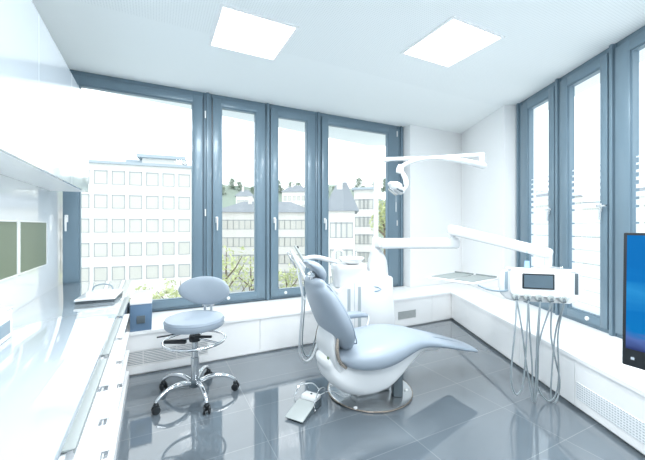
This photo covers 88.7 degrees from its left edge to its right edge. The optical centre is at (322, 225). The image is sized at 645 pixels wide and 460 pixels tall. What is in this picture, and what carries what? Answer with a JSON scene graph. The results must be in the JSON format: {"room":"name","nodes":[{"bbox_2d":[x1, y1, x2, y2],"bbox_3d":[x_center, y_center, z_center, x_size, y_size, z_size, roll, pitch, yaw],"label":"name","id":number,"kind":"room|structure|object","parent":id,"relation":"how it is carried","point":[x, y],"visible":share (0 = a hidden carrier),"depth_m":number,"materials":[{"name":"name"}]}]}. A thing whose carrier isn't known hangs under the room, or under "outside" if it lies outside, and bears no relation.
{"room":"dental clinic","nodes":[
{"label":"dental clinic","id":0,"kind":"room"},
{"bbox_2d":[0,174,62,312],"bbox_3d":[-1.441,-0.122,0.670,0.150,3.145,6.900,0,0,-27],"label":"wall","id":1,"kind":"structure","parent":0,"point":[19,200],"depth_m":2.74,"materials":[{"name":"paint"}]},
{"bbox_2d":[0,220,17,281],"bbox_3d":[-2.076,0.160,2.103,0.013,0.404,0.694,0,0,-27],"label":"wall panel","id":2,"kind":"object","parent":1,"relation":"attached to","point":[8,228],"visible":1,"depth_m":2.27,"materials":[{"name":"green paint"}]},
{"bbox_2d":[0,0,38,167],"bbox_3d":[-1.587,-0.783,1.465,0.304,0.893,0.848,0,0,-27],"label":"upper cabinet","id":3,"kind":"object","parent":1,"relation":"attached to","point":[19,19],"visible":1,"depth_m":1.65,"materials":[{"name":"white paint"}]},
{"bbox_2d":[18,220,46,274],"bbox_3d":[-2.406,0.160,2.753,0.013,0.404,0.696,0,0,-27],"label":"wall panel","id":4,"kind":"object","parent":1,"relation":"attached to","point":[32,235],"visible":0.97,"depth_m":2.69,"materials":[{"name":"green paint"}]},
{"bbox_2d":[0,15,71,183],"bbox_3d":[-1.972,-0.783,2.223,0.304,0.893,0.848,0,0,-27],"label":"upper cabinet","id":5,"kind":"object","parent":1,"relation":"attached to","point":[55,77],"visible":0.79,"depth_m":2.21,"materials":[{"name":"white paint"}]},
{"bbox_2d":[26,75,87,192],"bbox_3d":[-2.334,-0.783,2.937,0.304,0.893,0.748,0,0,-27],"label":"upper cabinet","id":6,"kind":"object","parent":1,"relation":"attached to","point":[79,103],"visible":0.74,"depth_m":2.94,"materials":[{"name":"white paint"}]},
{"bbox_2d":[152,286,399,312],"bbox_3d":[-0.771,1.238,4.717,4.709,0.423,0.231,0,0,-27],"label":"wall","id":7,"kind":"structure","parent":0,"point":[396,286],"depth_m":4.36,"materials":[{"name":"white paint"}]},
{"bbox_2d":[63,69,205,311],"bbox_3d":[-2.142,-0.335,3.875,1.463,2.720,0.170,0,0,-27],"label":"window","id":8,"kind":"structure","parent":7,"relation":"in","point":[71,200],"depth_m":3.95,"materials":[{"name":"blue metal"}]},
{"bbox_2d":[203,92,211,306],"bbox_3d":[-1.483,-0.335,4.243,0.110,2.720,0.130,0,0,-27],"label":"trim","id":9,"kind":"structure","parent":7,"relation":"attached to","point":[207,98],"depth_m":4.19,"materials":[{"name":"blue metal"}]},
{"bbox_2d":[212,94,264,305],"bbox_3d":[-1.108,-0.335,4.400,0.701,2.720,0.170,0,0,-27],"label":"window","id":10,"kind":"structure","parent":7,"relation":"in","point":[219,103],"depth_m":4.44,"materials":[{"name":"blue metal"}]},
{"bbox_2d":[265,103,269,299],"bbox_3d":[-0.777,-0.335,4.601,0.072,2.720,0.130,0,0,-27],"label":"trim","id":11,"kind":"structure","parent":7,"relation":"attached to","point":[267,105],"depth_m":4.56,"materials":[{"name":"blue metal"}]},
{"bbox_2d":[270,104,314,299],"bbox_3d":[-0.423,-0.335,4.748,0.693,2.720,0.170,0,0,-27],"label":"window","id":12,"kind":"structure","parent":7,"relation":"in","point":[281,112],"depth_m":4.70,"materials":[{"name":"blue metal"}]},
{"bbox_2d":[315,112,320,264],"bbox_3d":[-0.083,-0.335,4.954,0.100,2.720,0.130,0,0,-27],"label":"trim","id":13,"kind":"structure","parent":7,"relation":"attached to","point":[317,114],"depth_m":4.90,"materials":[{"name":"blue metal"}]},
{"bbox_2d":[321,113,397,286],"bbox_3d":[0.623,-0.335,5.279,1.453,2.720,0.171,0,0,-27],"label":"window","id":14,"kind":"structure","parent":7,"relation":"in","point":[390,132],"depth_m":5.37,"materials":[{"name":"blue metal"}]},
{"bbox_2d":[397,126,402,285],"bbox_3d":[1.316,-0.335,5.664,0.130,2.720,0.130,0,0,-27],"label":"trim","id":15,"kind":"structure","parent":7,"relation":"on","point":[400,128],"depth_m":5.61,"materials":[{"name":"blue metal"}]},
{"bbox_2d":[31,0,644,145],"bbox_3d":[1.689,-1.795,2.422,7.018,0.200,8.788,0,0,-27],"label":"ceiling","id":16,"kind":"structure","parent":0,"point":[344,58],"depth_m":3.22,"materials":[{"name":"paint"}]},
{"bbox_2d":[209,3,298,60],"bbox_3d":[-0.632,-1.689,2.942,0.644,0.012,0.644,0,0,-27],"label":"recessed light","id":17,"kind":"object","parent":16,"relation":"in","point":[235,29],"visible":1,"depth_m":2.89,"materials":[{"name":"white plastic"}]},
{"bbox_2d":[401,15,504,67],"bbox_3d":[1.197,-1.689,3.088,0.644,0.012,0.644,0,0,-27],"label":"recessed light","id":18,"kind":"object","parent":16,"relation":"in","point":[456,39],"visible":1,"depth_m":3.04,"materials":[{"name":"white plastic"}]},
{"bbox_2d":[115,318,644,459],"bbox_3d":[1.689,1.525,2.422,7.018,0.150,8.788,0,0,-27],"label":"floor","id":19,"kind":"structure","parent":0,"point":[464,405],"depth_m":2.49,"materials":[{"name":"grey tile"}]},
{"bbox_2d":[58,359,106,459],"bbox_3d":[-1.217,1.048,1.165,0.690,0.803,0.818,0,0,-27],"label":"base cabinet","id":20,"kind":"object","parent":19,"relation":"on","point":[85,439],"visible":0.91,"depth_m":1.31,"materials":[{"name":"white metal"}]},
{"bbox_2d":[100,318,121,459],"bbox_3d":[-1.588,1.048,1.897,0.690,0.803,0.818,0,0,-27],"label":"base cabinet","id":21,"kind":"object","parent":19,"relation":"on","point":[111,416],"visible":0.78,"depth_m":1.97,"materials":[{"name":"grey metal"}]},
{"bbox_2d":[117,297,129,423],"bbox_3d":[-1.955,1.048,2.619,0.690,0.803,0.798,0,0,-27],"label":"base cabinet","id":22,"kind":"object","parent":19,"relation":"on","point":[123,335],"visible":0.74,"depth_m":2.68,"materials":[{"name":"grey metal"}]},
{"bbox_2d":[151,276,239,414],"bbox_3d":[-1.122,0.956,2.826,0.679,0.986,0.707,0,0,18],"label":"stool","id":23,"kind":"object","parent":19,"relation":"on","point":[204,290],"visible":1,"depth_m":2.80,"materials":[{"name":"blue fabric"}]},
{"bbox_2d":[126,283,459,375],"bbox_3d":[0.008,1.238,4.517,5.898,0.425,0.732,0,0,-27],"label":"wall ledge","id":24,"kind":"object","parent":19,"relation":"on","point":[249,328],"visible":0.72,"depth_m":3.82,"materials":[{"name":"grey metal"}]},
{"bbox_2d":[126,288,129,323],"bbox_3d":[-2.336,0.836,3.328,0.640,0.377,0.710,0,0,-27],"label":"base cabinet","id":25,"kind":"object","parent":24,"relation":"on","point":[128,292],"visible":0.04,"depth_m":3.59,"materials":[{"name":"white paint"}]},
{"bbox_2d":[130,289,152,331],"bbox_3d":[-1.928,0.884,3.530,0.191,0.279,0.709,0,0,-27],"label":"box","id":26,"kind":"object","parent":24,"relation":"on","point":[141,300],"visible":1,"depth_m":3.24,"materials":[{"name":"plastic"}]},
{"bbox_2d":[136,315,144,323],"bbox_3d":[-1.771,0.912,3.218,0.075,0.075,0.010,0,0,-27],"label":"socket","id":27,"kind":"object","parent":26,"relation":"attached to","point":[140,319],"depth_m":3.21,"materials":[{"name":"grey plastic"}]},
{"bbox_2d":[127,341,207,366],"bbox_3d":[-1.622,1.288,3.301,0.915,0.145,0.012,0,0,-27],"label":"grille","id":28,"kind":"object","parent":24,"relation":"attached to","point":[141,350],"depth_m":3.30,"materials":[{"name":"white metal"}]},
{"bbox_2d":[398,309,415,319],"bbox_3d":[1.210,1.272,4.739,0.341,0.115,0.012,0,0,-27],"label":"grille","id":29,"kind":"object","parent":24,"relation":"attached to","point":[403,314],"depth_m":4.74,"materials":[{"name":"grey metal"}]},
{"bbox_2d":[285,382,350,422],"bbox_3d":[-0.013,1.361,2.711,0.280,0.176,0.708,0,0,41],"label":"foot pedal","id":30,"kind":"object","parent":19,"relation":"on","point":[309,402],"visible":0.83,"depth_m":2.58,"materials":[{"name":"grey plastic"}]},
{"bbox_2d":[329,157,394,327],"bbox_3d":[0.417,0.336,3.723,0.675,2.228,0.467,0,0,-10],"label":"dental unit","id":31,"kind":"object","parent":19,"relation":"on","point":[361,287],"visible":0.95,"depth_m":3.52,"materials":[{"name":"white plastic"}]},
{"bbox_2d":[287,246,337,361],"bbox_3d":[-0.043,0.739,3.214,0.201,1.131,0.754,0,0,34],"label":"assistant arm","id":32,"kind":"object","parent":31,"relation":"attached to","point":[293,256],"visible":0.73,"depth_m":3.02},
{"bbox_2d":[339,256,363,263],"bbox_3d":[0.322,0.381,3.648,0.284,0.069,0.284,0,0,-10],"label":"bowl","id":33,"kind":"object","parent":31,"relation":"on","point":[345,259],"depth_m":3.57,"materials":[{"name":"white ceramic"}]},
{"bbox_2d":[388,153,486,195],"bbox_3d":[1.165,-0.456,3.294,1.018,0.644,0.696,0,0,12],"label":"lamp","id":34,"kind":"object","parent":31,"relation":"attached to","point":[395,187],"visible":0.99,"depth_m":3.33,"materials":[{"name":"white plastic"}]},
{"bbox_2d":[372,225,552,257],"bbox_3d":[1.310,0.170,3.349,1.682,0.364,0.436,0,0,33],"label":"delivery arm","id":35,"kind":"object","parent":31,"relation":"attached to","point":[453,230],"visible":0.96,"depth_m":3.37},
{"bbox_2d":[303,260,477,412],"bbox_3d":[0.572,0.857,2.989,1.665,1.186,0.788,0,0,-31],"label":"dental chair","id":36,"kind":"object","parent":19,"relation":"on","point":[368,363],"visible":1,"depth_m":2.57,"materials":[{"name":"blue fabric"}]},
{"bbox_2d":[451,283,644,454],"bbox_3d":[2.359,1.238,2.620,0.742,0.425,6.841,0,0,0],"label":"wall ledge","id":37,"kind":"object","parent":19,"relation":"on","point":[594,377],"visible":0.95,"depth_m":2.83,"materials":[{"name":"white paint"}]},
{"bbox_2d":[576,382,644,443],"bbox_3d":[2.000,1.290,2.185,0.007,0.130,0.830,0,0,0],"label":"grille","id":38,"kind":"object","parent":37,"relation":"attached to","point":[616,415],"depth_m":2.27,"materials":[{"name":"white metal"}]},
{"bbox_3d":[1.182,0.810,0.801,0.400,1.280,0.400,0,0,0],"label":"monitor stand","id":39,"kind":"object","parent":19,"relation":"on","visible":0},
{"bbox_2d":[622,233,644,369],"bbox_3d":[1.061,0.219,0.742,0.052,0.398,0.600,0,0,-26],"label":"monitor","id":40,"kind":"object","parent":39,"relation":"attached to","point":[633,339],"visible":1,"depth_m":0.98,"materials":[{"name":"black plastic"}]},
{"bbox_3d":[-0.846,1.048,0.434,0.690,0.803,0.818,0,0,-27],"label":"cabinet","id":41,"kind":"object","parent":19,"relation":"on","visible":0},
{"bbox_2d":[0,279,131,459],"bbox_3d":[-1.569,0.630,1.831,0.666,0.030,4.085,0,0,-27],"label":"countertop","id":42,"kind":"structure","parent":41,"relation":"on","point":[53,352],"depth_m":1.46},
{"bbox_2d":[0,306,12,344],"bbox_3d":[-1.758,0.529,1.693,0.188,0.169,0.254,0,0,-27],"label":"dispenser","id":43,"kind":"object","parent":42,"relation":"on","point":[5,311],"visible":1,"depth_m":1.76,"materials":[{"name":"white paint"}]},
{"bbox_2d":[74,283,123,303],"bbox_3d":[-1.899,0.567,2.826,0.282,0.095,0.420,0,0,-22],"label":"instrument case","id":44,"kind":"object","parent":42,"relation":"on","point":[101,295],"visible":1,"depth_m":2.72,"materials":[{"name":"white paint"}]},
{"bbox_2d":[403,105,535,298],"bbox_3d":[2.138,-0.122,5.648,1.723,3.145,2.024,0,0,0],"label":"wall","id":45,"kind":"structure","parent":0,"point":[439,194],"depth_m":5.57,"materials":[{"name":"white paint"}]},
{"bbox_2d":[498,254,583,403],"bbox_3d":[1.802,0.821,2.722,0.604,1.287,0.229,0,0,12],"label":"console","id":46,"kind":"object","parent":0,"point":[546,284],"visible":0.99,"depth_m":2.69,"materials":[{"name":"white plastic"}]},
{"bbox_2d":[426,271,508,291],"bbox_3d":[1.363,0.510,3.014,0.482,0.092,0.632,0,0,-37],"label":"tray","id":47,"kind":"object","parent":46,"relation":"attached to","point":[458,277],"visible":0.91,"depth_m":3.02,"materials":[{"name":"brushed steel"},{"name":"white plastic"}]},
{"bbox_2d":[512,293,519,300],"bbox_3d":[1.612,0.590,2.748,0.062,0.061,0.042,0,0,16],"label":"socket","id":48,"kind":"object","parent":46,"relation":"attached to","point":[515,296],"depth_m":2.74,"materials":[{"name":"grey plastic"}]},
{"bbox_2d":[524,256,529,267],"bbox_3d":[1.720,0.268,2.775,0.039,0.180,0.040,0,0,0],"label":"cup","id":49,"kind":"object","parent":46,"relation":"on","point":[526,263],"depth_m":2.76,"materials":[{"name":"clear plastic"}]},
{"bbox_2d":[523,294,531,300],"bbox_3d":[1.692,0.590,2.724,0.062,0.061,0.042,0,0,16],"label":"socket","id":50,"kind":"object","parent":46,"relation":"attached to","point":[526,297],"depth_m":2.71,"materials":[{"name":"grey plastic"}]},
{"bbox_2d":[535,294,543,301],"bbox_3d":[1.773,0.590,2.699,0.062,0.061,0.042,0,0,16],"label":"socket","id":51,"kind":"object","parent":46,"relation":"attached to","point":[538,297],"depth_m":2.69,"materials":[{"name":"grey plastic"}]},
{"bbox_2d":[506,267,576,271],"bbox_3d":[1.809,0.360,2.741,0.500,0.012,0.072,0,0,17],"label":"tray","id":52,"kind":"object","parent":46,"relation":"on","point":[508,269],"depth_m":2.72,"materials":[{"name":"white plastic"}]},
{"bbox_2d":[546,295,555,302],"bbox_3d":[1.853,0.590,2.675,0.062,0.061,0.042,0,0,16],"label":"socket","id":53,"kind":"object","parent":46,"relation":"attached to","point":[549,298],"depth_m":2.67,"materials":[{"name":"grey plastic"}]},
{"bbox_2d":[558,296,567,302],"bbox_3d":[1.933,0.590,2.650,0.062,0.061,0.042,0,0,16],"label":"socket","id":54,"kind":"object","parent":46,"relation":"attached to","point":[561,299],"depth_m":2.64,"materials":[{"name":"grey plastic"}]},
{"label":"outside","id":55,"kind":"structure","parent":0,"visible":0},
{"bbox_2d":[228,263,599,307],"bbox_3d":[0.000,10.950,254.250,600.000,1.000,491.500,0,0,0],"label":"ground","id":56,"kind":"structure","parent":55,"point":[231,286],"depth_m":56.07,"materials":[{"name":"white"}]},
{"bbox_2d":[81,154,190,300],"bbox_3d":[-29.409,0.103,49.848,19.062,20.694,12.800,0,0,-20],"label":"office building","id":57,"kind":"structure","parent":56,"relation":"on","point":[136,214],"depth_m":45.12,"materials":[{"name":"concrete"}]},
{"bbox_2d":[142,158,182,164],"bbox_3d":[-24.410,-9.194,50.976,5.288,1.200,5.500,0,0,-20],"label":"rooftop structure","id":58,"kind":"object","parent":57,"relation":"on","point":[144,160],"depth_m":48.39},
{"bbox_2d":[130,284,164,299],"bbox_3d":[-14.350,7.660,27.146,2.870,5.604,2.713,0,0,0],"label":"tree","id":59,"kind":"object","parent":56,"relation":"on","point":[139,287],"visible":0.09,"depth_m":27.55,"materials":[{"name":"green plant"}]},
{"bbox_2d":[152,279,180,298],"bbox_3d":[-11.465,7.317,25.965,3.807,6.290,3.290,0,0,0],"label":"tree","id":60,"kind":"object","parent":56,"relation":"on","point":[168,291],"visible":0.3,"depth_m":25.86,"materials":[{"name":"green plant"}]},
{"bbox_2d":[222,245,248,291],"bbox_3d":[-6.982,5.897,23.989,3.948,9.121,3.817,0,0,0],"label":"tree","id":61,"kind":"object","parent":56,"relation":"on","point":[233,268],"visible":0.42,"depth_m":23.83,"materials":[{"name":"green plant"}]},
{"bbox_2d":[228,249,253,290],"bbox_3d":[-6.365,6.275,29.860,3.771,8.372,3.360,0,0,41],"label":"tree","id":62,"kind":"object","parent":56,"relation":"on","point":[251,276],"visible":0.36,"depth_m":29.43,"materials":[{"name":"green plant"}]},
{"bbox_2d":[235,187,253,203],"bbox_3d":[-26.982,-1.525,115.404,6.524,23.950,11.000,0,0,-10],"label":"house","id":63,"kind":"structure","parent":56,"relation":"on","point":[242,196],"depth_m":110.66,"materials":[{"name":"stone"}]},
{"bbox_2d":[222,196,304,284],"bbox_3d":[-11.017,2.345,65.885,18.666,16.211,15.000,0,0,-6],"label":"house","id":64,"kind":"structure","parent":56,"relation":"on","point":[237,219],"depth_m":59.18,"materials":[{"name":"pale painted plaster"},{"name":"grey roof slate"},{"name":"window glass"}]},
{"bbox_2d":[278,263,302,287],"bbox_3d":[-3.032,6.908,30.204,3.080,7.105,3.127,0,0,0],"label":"tree","id":65,"kind":"object","parent":56,"relation":"on","point":[284,276],"visible":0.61,"depth_m":30.10,"materials":[{"name":"green plant"}]},
{"bbox_2d":[281,183,304,206],"bbox_3d":[-9.326,-2.549,119.524,9.578,25.998,11.000,0,0,6],"label":"house","id":66,"kind":"structure","parent":56,"relation":"on","point":[294,194],"depth_m":114.65,"materials":[{"name":"stone"}]},
{"bbox_2d":[222,185,384,252],"bbox_3d":[10.000,-7.013,208.000,540.000,34.926,176.000,0,0,0],"label":"hillside","id":67,"kind":"structure","parent":56,"relation":"on","point":[229,199],"depth_m":172.87,"materials":[{"name":"green plant"}]},
{"bbox_2d":[222,184,226,194],"bbox_3d":[-52.706,-14.108,173.454,5.927,16.415,5.628,0,0,-21],"label":"tree","id":68,"kind":"object","parent":67,"relation":"on","point":[223,185],"visible":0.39,"depth_m":172.70,"materials":[{"name":"green plant"}]},
{"bbox_2d":[228,178,235,189],"bbox_3d":[-50.177,-18.606,182.651,5.927,16.415,5.628,0,0,-32],"label":"tree","id":69,"kind":"object","parent":67,"relation":"on","point":[231,182],"visible":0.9,"depth_m":182.23,"materials":[{"name":"green plant"}]},
{"bbox_2d":[236,181,245,190],"bbox_3d":[-44.246,-16.415,179.953,5.628,16.415,5.927,0,0,-29],"label":"tree","id":70,"kind":"object","parent":67,"relation":"on","point":[238,182],"visible":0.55,"depth_m":179.58,"materials":[{"name":"green plant"}]},
{"bbox_2d":[278,180,283,193],"bbox_3d":[-23.802,-17.460,181.631,5.628,16.415,5.927,0,0,19],"label":"tree","id":71,"kind":"object","parent":67,"relation":"on","point":[280,188],"visible":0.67,"depth_m":181.21,"materials":[{"name":"green plant"}]},
{"bbox_2d":[352,178,361,191],"bbox_3d":[17.170,-15.839,163.728,5.628,16.415,5.927,0,0,15],"label":"tree","id":72,"kind":"object","parent":67,"relation":"on","point":[359,180],"visible":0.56,"depth_m":162.81,"materials":[{"name":"green plant"}]},
{"bbox_2d":[380,178,384,192],"bbox_3d":[33.024,-17.100,174.365,5.927,16.415,5.628,0,0,-9],"label":"tree","id":73,"kind":"object","parent":67,"relation":"on","point":[383,184],"visible":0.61,"depth_m":173.93,"materials":[{"name":"green plant"}]},
{"bbox_2d":[329,174,358,283],"bbox_3d":[2.474,1.961,42.382,4.061,16.977,10.000,0,0,4],"label":"house","id":74,"kind":"structure","parent":56,"relation":"on","point":[343,208],"depth_m":37.92,"materials":[{"name":"stone"}]},
{"bbox_2d":[351,187,378,264],"bbox_3d":[7.280,2.268,54.986,3.762,16.364,9.800,0,0,12],"label":"house","id":75,"kind":"structure","parent":56,"relation":"on","point":[363,196],"depth_m":50.64,"materials":[{"name":"concrete"}]},
{"bbox_2d":[369,200,384,254],"bbox_3d":[4.459,4.231,24.019,2.196,12.446,2.134,0,0,0],"label":"tree","id":76,"kind":"object","parent":56,"relation":"on","point":[381,228],"visible":0.25,"depth_m":23.97,"materials":[{"name":"green plant"}]},
{"bbox_2d":[536,189,583,263],"bbox_3d":[67.132,-0.505,98.469,14.608,21.911,15.000,0,0,25],"label":"house","id":77,"kind":"structure","parent":56,"relation":"on","point":[538,190],"depth_m":92.92,"materials":[{"name":"stone"}]},
{"bbox_2d":[583,201,599,251],"bbox_3d":[87.997,1.391,107.393,11.568,18.118,12.800,0,0,30],"label":"house","id":78,"kind":"structure","parent":56,"relation":"on","point":[585,202],"depth_m":102.95,"materials":[{"name":"metal"}]},
{"bbox_2d":[639,187,644,223],"bbox_3d":[75.722,0.343,69.234,20.810,20.214,13.000,0,0,35],"label":"house","id":79,"kind":"structure","parent":56,"relation":"on","point":[642,188],"depth_m":68.63,"materials":[{"name":"stone"}]},
{"bbox_3d":[2.875,1.238,1.668,0.250,0.423,5.936,0,0,0],"label":"wall","id":80,"kind":"structure","parent":0,"visible":0},
{"bbox_2d":[516,102,521,267],"bbox_3d":[2.755,-0.335,4.568,0.130,2.720,0.136,0,0,0],"label":"trim","id":81,"kind":"structure","parent":80,"relation":"on","point":[518,105],"depth_m":4.55,"materials":[{"name":"blue metal"}]},
{"bbox_2d":[521,82,554,312],"bbox_3d":[2.724,-0.335,4.162,0.171,2.720,0.676,0,0,0],"label":"window","id":82,"kind":"structure","parent":80,"relation":"in","point":[547,94],"depth_m":4.24,"materials":[{"name":"blue metal"}]},
{"bbox_2d":[555,78,560,314],"bbox_3d":[2.755,-0.335,3.804,0.130,2.720,0.081,0,0,0],"label":"trim","id":83,"kind":"structure","parent":80,"relation":"on","point":[557,81],"depth_m":3.79,"materials":[{"name":"blue metal"}]},
{"bbox_2d":[560,48,608,333],"bbox_3d":[2.724,-0.335,3.426,0.171,2.720,0.674,0,0,0],"label":"window","id":84,"kind":"structure","parent":80,"relation":"in","point":[594,317],"depth_m":3.42,"materials":[{"name":"blue metal"}]},
{"bbox_2d":[609,43,616,336],"bbox_3d":[2.755,-0.335,3.085,0.130,2.720,0.074,0,0,0],"label":"trim","id":85,"kind":"structure","parent":80,"relation":"on","point":[612,47],"depth_m":3.07,"materials":[{"name":"blue metal"}]},
{"bbox_2d":[615,26,644,338],"bbox_3d":[2.724,-0.335,2.704,0.171,2.720,0.689,0,0,0],"label":"window","id":86,"kind":"structure","parent":80,"relation":"in","point":[628,213],"depth_m":2.94,"materials":[{"name":"blue metal"}]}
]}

